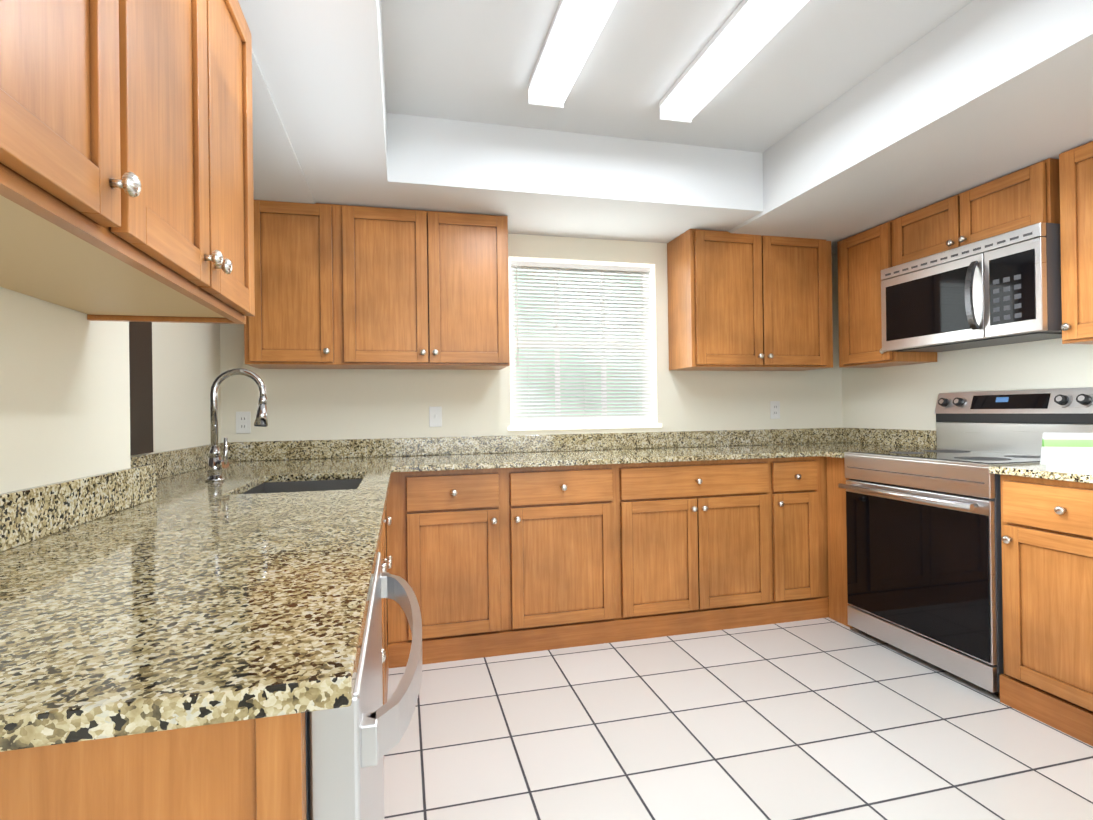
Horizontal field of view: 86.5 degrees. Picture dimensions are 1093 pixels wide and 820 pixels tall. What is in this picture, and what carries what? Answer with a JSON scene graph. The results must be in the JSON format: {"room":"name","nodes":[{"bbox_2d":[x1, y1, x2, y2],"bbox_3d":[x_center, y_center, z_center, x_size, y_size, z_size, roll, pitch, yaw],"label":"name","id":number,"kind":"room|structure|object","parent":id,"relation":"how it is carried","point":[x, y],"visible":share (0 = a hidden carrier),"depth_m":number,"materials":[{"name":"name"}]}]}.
{"room":"kitchen","nodes":[
{"label":"kitchen","id":0,"kind":"room"},
{"bbox_2d":[0,287,220,493],"bbox_3d":[-1.126,-0.134,0.596,0.480,2.590,4.940,-1,0,-14],"label":"wall","id":1,"kind":"structure","parent":0,"point":[64,394],"depth_m":1.32,"materials":[{"name":"beige paint"}]},
{"bbox_2d":[0,0,254,323],"bbox_3d":[-0.749,-0.577,0.858,0.386,0.723,1.140,-1,0,-14],"label":"upper cabinet","id":2,"kind":"object","parent":1,"relation":"attached to","point":[126,160],"visible":1,"depth_m":0.87,"materials":[{"name":"brown wood"}]},
{"bbox_2d":[129,322,152,455],"bbox_3d":[-1.387,-0.423,1.827,0.015,1.153,0.648,-1,0,-14],"label":"trim","id":3,"kind":"structure","parent":1,"relation":"attached to","point":[141,388],"depth_m":2.05,"materials":[{"name":"brown wood"}]},
{"bbox_2d":[220,234,842,621],"bbox_3d":[0.060,-0.141,3.509,4.190,2.590,0.140,-1,0,-14],"label":"wall","id":4,"kind":"structure","parent":0,"point":[319,404],"depth_m":3.34,"materials":[{"name":"beige paint"}]},
{"bbox_2d":[236,412,250,433],"bbox_3d":[-1.579,0.065,3.022,0.070,0.114,0.008,-1,0,-14],"label":"electrical outlet","id":5,"kind":"object","parent":4,"relation":"attached to","point":[243,422],"visible":1,"depth_m":3.02,"materials":[{"name":"white plastic"}]},
{"bbox_2d":[244,200,343,368],"bbox_3d":[-1.267,-0.614,2.943,0.425,0.790,0.320,-1,0,-14],"label":"upper cabinet","id":6,"kind":"object","parent":4,"relation":"attached to","point":[295,324],"depth_m":2.80,"materials":[{"name":"brown wood"}]},
{"bbox_2d":[340,205,509,369],"bbox_3d":[-0.647,-0.623,3.097,0.853,0.790,0.320,-1,0,-14],"label":"upper cabinet","id":7,"kind":"object","parent":4,"relation":"attached to","point":[348,287],"depth_m":2.94,"materials":[{"name":"brown wood"}]},
{"bbox_2d":[429,406,441,426],"bbox_3d":[-0.622,0.038,3.256,0.070,0.114,0.016,-1,0,-14],"label":"light switch","id":8,"kind":"object","parent":4,"relation":"attached to","point":[435,416],"visible":1,"depth_m":3.26,"materials":[{"name":"white plastic"}]},
{"bbox_2d":[508,257,661,430],"bbox_3d":[0.219,-0.392,3.538,0.960,1.011,0.160,-1,0,-14],"label":"window","id":9,"kind":"structure","parent":4,"relation":"in","point":[563,425],"depth_m":3.56,"materials":[{"name":"white plastic"}]},
{"bbox_2d":[511,260,652,421],"bbox_3d":[0.223,-0.408,3.521,0.888,0.948,0.048,-1,0,-14],"label":"window blinds","id":10,"kind":"object","parent":9,"relation":"attached to","point":[533,265],"visible":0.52,"depth_m":3.52,"materials":[{"name":"white plastic"}]},
{"bbox_2d":[667,229,832,370],"bbox_3d":[1.258,-0.648,3.555,0.950,0.790,0.351,-1,0,-14],"label":"upper cabinet","id":11,"kind":"object","parent":4,"relation":"attached to","point":[743,302],"visible":0.98,"depth_m":3.42,"materials":[{"name":"brown wood"}]},
{"bbox_2d":[770,401,779,418],"bbox_3d":[1.492,0.000,3.788,0.070,0.114,0.008,-1,0,-14],"label":"electrical outlet","id":12,"kind":"object","parent":4,"relation":"attached to","point":[774,409],"visible":1,"depth_m":3.78,"materials":[{"name":"white plastic"}]},
{"bbox_2d":[238,0,1092,253],"bbox_3d":[0.601,-1.238,1.033,4.070,0.427,4.940,-1,0,-14],"label":"ceiling","id":13,"kind":"structure","parent":0,"point":[834,122],"depth_m":2.35,"materials":[{"name":"white paint"}]},
{"bbox_2d":[528,0,616,107],"bbox_3d":[0.147,-1.304,1.817,0.154,0.078,1.236,-1,0,-14],"label":"light fixture","id":14,"kind":"object","parent":13,"relation":"attached to","point":[576,27],"visible":0.98,"depth_m":2.04,"materials":[{"name":"white plastic"}]},
{"bbox_2d":[659,0,808,122],"bbox_3d":[0.716,-1.311,1.959,0.154,0.078,1.236,-1,0,-14],"label":"light fixture","id":15,"kind":"object","parent":13,"relation":"attached to","point":[748,30],"visible":1,"depth_m":2.10,"materials":[{"name":"white plastic"}]},
{"bbox_2d":[384,617,1092,819],"bbox_3d":[0.693,1.177,1.040,4.190,0.080,5.180,-1,0,-14],"label":"floor","id":16,"kind":"structure","parent":0,"point":[827,718],"depth_m":2.01,"materials":[{"name":"tile"}]},
{"bbox_2d":[0,510,391,819],"bbox_3d":[-0.748,0.718,1.504,0.666,0.881,2.164,-1,0,-14],"label":"base cabinet","id":17,"kind":"object","parent":16,"relation":"on","point":[252,769],"visible":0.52,"depth_m":0.50,"materials":[{"name":"brown wood"}]},
{"bbox_2d":[0,368,395,751],"bbox_3d":[-0.847,0.152,1.446,0.861,0.623,2.130,-1,0,-14],"label":"countertop","id":18,"kind":"structure","parent":17,"relation":"on","point":[216,582],"depth_m":0.80,"materials":[{"name":"stone"}]},
{"bbox_2d":[205,368,267,481],"bbox_3d":[-1.134,0.051,2.123,0.210,0.409,0.071,-1,0,-14],"label":"faucet","id":19,"kind":"object","parent":18,"relation":"on","point":[215,464],"depth_m":2.10,"materials":[{"name":"silver metal"}]},
{"bbox_2d":[242,479,361,493],"bbox_3d":[-0.845,0.373,2.038,0.422,0.186,0.592,-1,0,-14],"label":"sink basin","id":20,"kind":"object","parent":18,"relation":"in","point":[264,485],"depth_m":2.29,"materials":[{"name":"silver metal"}]},
{"bbox_2d":[305,552,421,819],"bbox_3d":[-0.523,0.714,0.787,0.702,0.878,0.608,-1,0,-14],"label":"dishwasher","id":21,"kind":"object","parent":16,"relation":"on","point":[354,742],"visible":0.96,"depth_m":0.60,"materials":[{"name":"silver metal"}]},
{"bbox_2d":[386,468,509,667],"bbox_3d":[-0.529,0.720,2.969,0.541,0.880,0.608,-1,0,-14],"label":"base cabinet","id":22,"kind":"object","parent":16,"relation":"on","point":[495,562],"depth_m":2.68,"materials":[{"name":"brown wood"}]},
{"bbox_2d":[396,428,819,471],"bbox_3d":[0.238,0.204,3.145,3.786,0.127,0.643,-1,0,-14],"label":"countertop","id":23,"kind":"structure","parent":22,"relation":"on","point":[509,451],"depth_m":3.30,"materials":[{"name":"stone"}]},
{"bbox_2d":[510,464,621,653],"bbox_3d":[0.007,0.713,3.103,0.564,0.880,0.608,-1,0,-14],"label":"base cabinet","id":24,"kind":"object","parent":16,"relation":"on","point":[566,521],"depth_m":2.82,"materials":[{"name":"brown wood"}]},
{"bbox_2d":[622,458,789,640],"bbox_3d":[0.739,0.703,3.285,0.943,0.880,0.608,-1,0,-14],"label":"base cabinet","id":25,"kind":"object","parent":16,"relation":"on","point":[706,544],"depth_m":2.99,"materials":[{"name":"brown wood"}]},
{"bbox_2d":[786,456,821,621],"bbox_3d":[1.231,0.697,3.408,0.358,0.880,0.608,-1,0,-14],"label":"base cabinet","id":26,"kind":"object","parent":16,"relation":"on","point":[803,474],"depth_m":3.14,"materials":[{"name":"brown wood"}]},
{"bbox_2d":[822,456,828,617],"bbox_3d":[1.714,0.690,3.528,0.748,0.880,0.608,-1,0,-14],"label":"base cabinet","id":27,"kind":"object","parent":16,"relation":"on","point":[825,590],"depth_m":3.19,"materials":[{"name":"brown wood"}]},
{"bbox_2d":[820,428,936,457],"bbox_3d":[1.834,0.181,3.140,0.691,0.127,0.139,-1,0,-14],"label":"countertop","id":28,"kind":"structure","parent":27,"relation":"on","point":[834,442],"depth_m":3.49,"materials":[{"name":"stone"}]},
{"bbox_2d":[838,387,1092,695],"bbox_3d":[1.923,0.518,2.692,0.738,1.215,0.762,-1,0,-14],"label":"range","id":29,"kind":"object","parent":16,"relation":"on","point":[924,559],"visible":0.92,"depth_m":2.57,"materials":[{"name":"silver metal"}]},
{"bbox_2d":[999,474,1092,745],"bbox_3d":[2.118,0.680,2.094,0.658,0.880,0.470,-1,0,-14],"label":"base cabinet","id":30,"kind":"object","parent":16,"relation":"on","point":[1046,677],"depth_m":2.07,"materials":[{"name":"brown wood"}]},
{"bbox_2d":[989,464,1092,483],"bbox_3d":[2.145,0.173,1.894,0.688,0.127,0.883,-1,0,-14],"label":"countertop","id":31,"kind":"structure","parent":30,"relation":"on","point":[1074,474],"depth_m":2.08,"materials":[{"name":"stone"}]},
{"bbox_2d":[1040,433,1092,466],"bbox_3d":[1.996,0.149,2.186,0.200,0.125,0.073,-1,0,24],"label":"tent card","id":32,"kind":"object","parent":31,"relation":"on","point":[1066,449],"visible":1,"depth_m":2.18,"materials":[{"name":"white paper"}]},
{"bbox_2d":[842,338,1092,429],"bbox_3d":[2.663,-0.184,1.478,0.120,2.590,5.060,-1,0,-14],"label":"wall","id":33,"kind":"structure","parent":0,"point":[899,397],"depth_m":3.14,"materials":[{"name":"beige paint"}]},
{"bbox_2d":[837,222,936,367],"bbox_3d":[1.963,-0.648,3.385,0.300,0.771,0.423,-1,0,-14],"label":"upper cabinet","id":34,"kind":"object","parent":33,"relation":"attached to","point":[862,256],"depth_m":3.34,"materials":[{"name":"brown wood"}]},
{"bbox_2d":[889,158,1048,265],"bbox_3d":[2.106,-0.898,2.800,0.300,0.279,0.775,-1,0,-14],"label":"upper cabinet","id":35,"kind":"object","parent":33,"relation":"attached to","point":[1018,199],"depth_m":2.69,"materials":[{"name":"brown wood"}]},
{"bbox_2d":[881,222,1061,351],"bbox_3d":[2.048,-0.535,2.765,0.437,0.440,0.806,-1,0,-14],"label":"over-the-range microwave","id":36,"kind":"object","parent":35,"relation":"attached to","point":[1003,289],"visible":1,"depth_m":2.58,"materials":[{"name":"silver metal"}]},
{"bbox_2d":[1049,141,1092,343],"bbox_3d":[2.266,-0.656,2.168,0.300,0.771,0.455,-1,0,-14],"label":"upper cabinet","id":37,"kind":"object","parent":33,"relation":"attached to","point":[1057,191],"depth_m":2.29,"materials":[{"name":"brown wood"}]}
]}

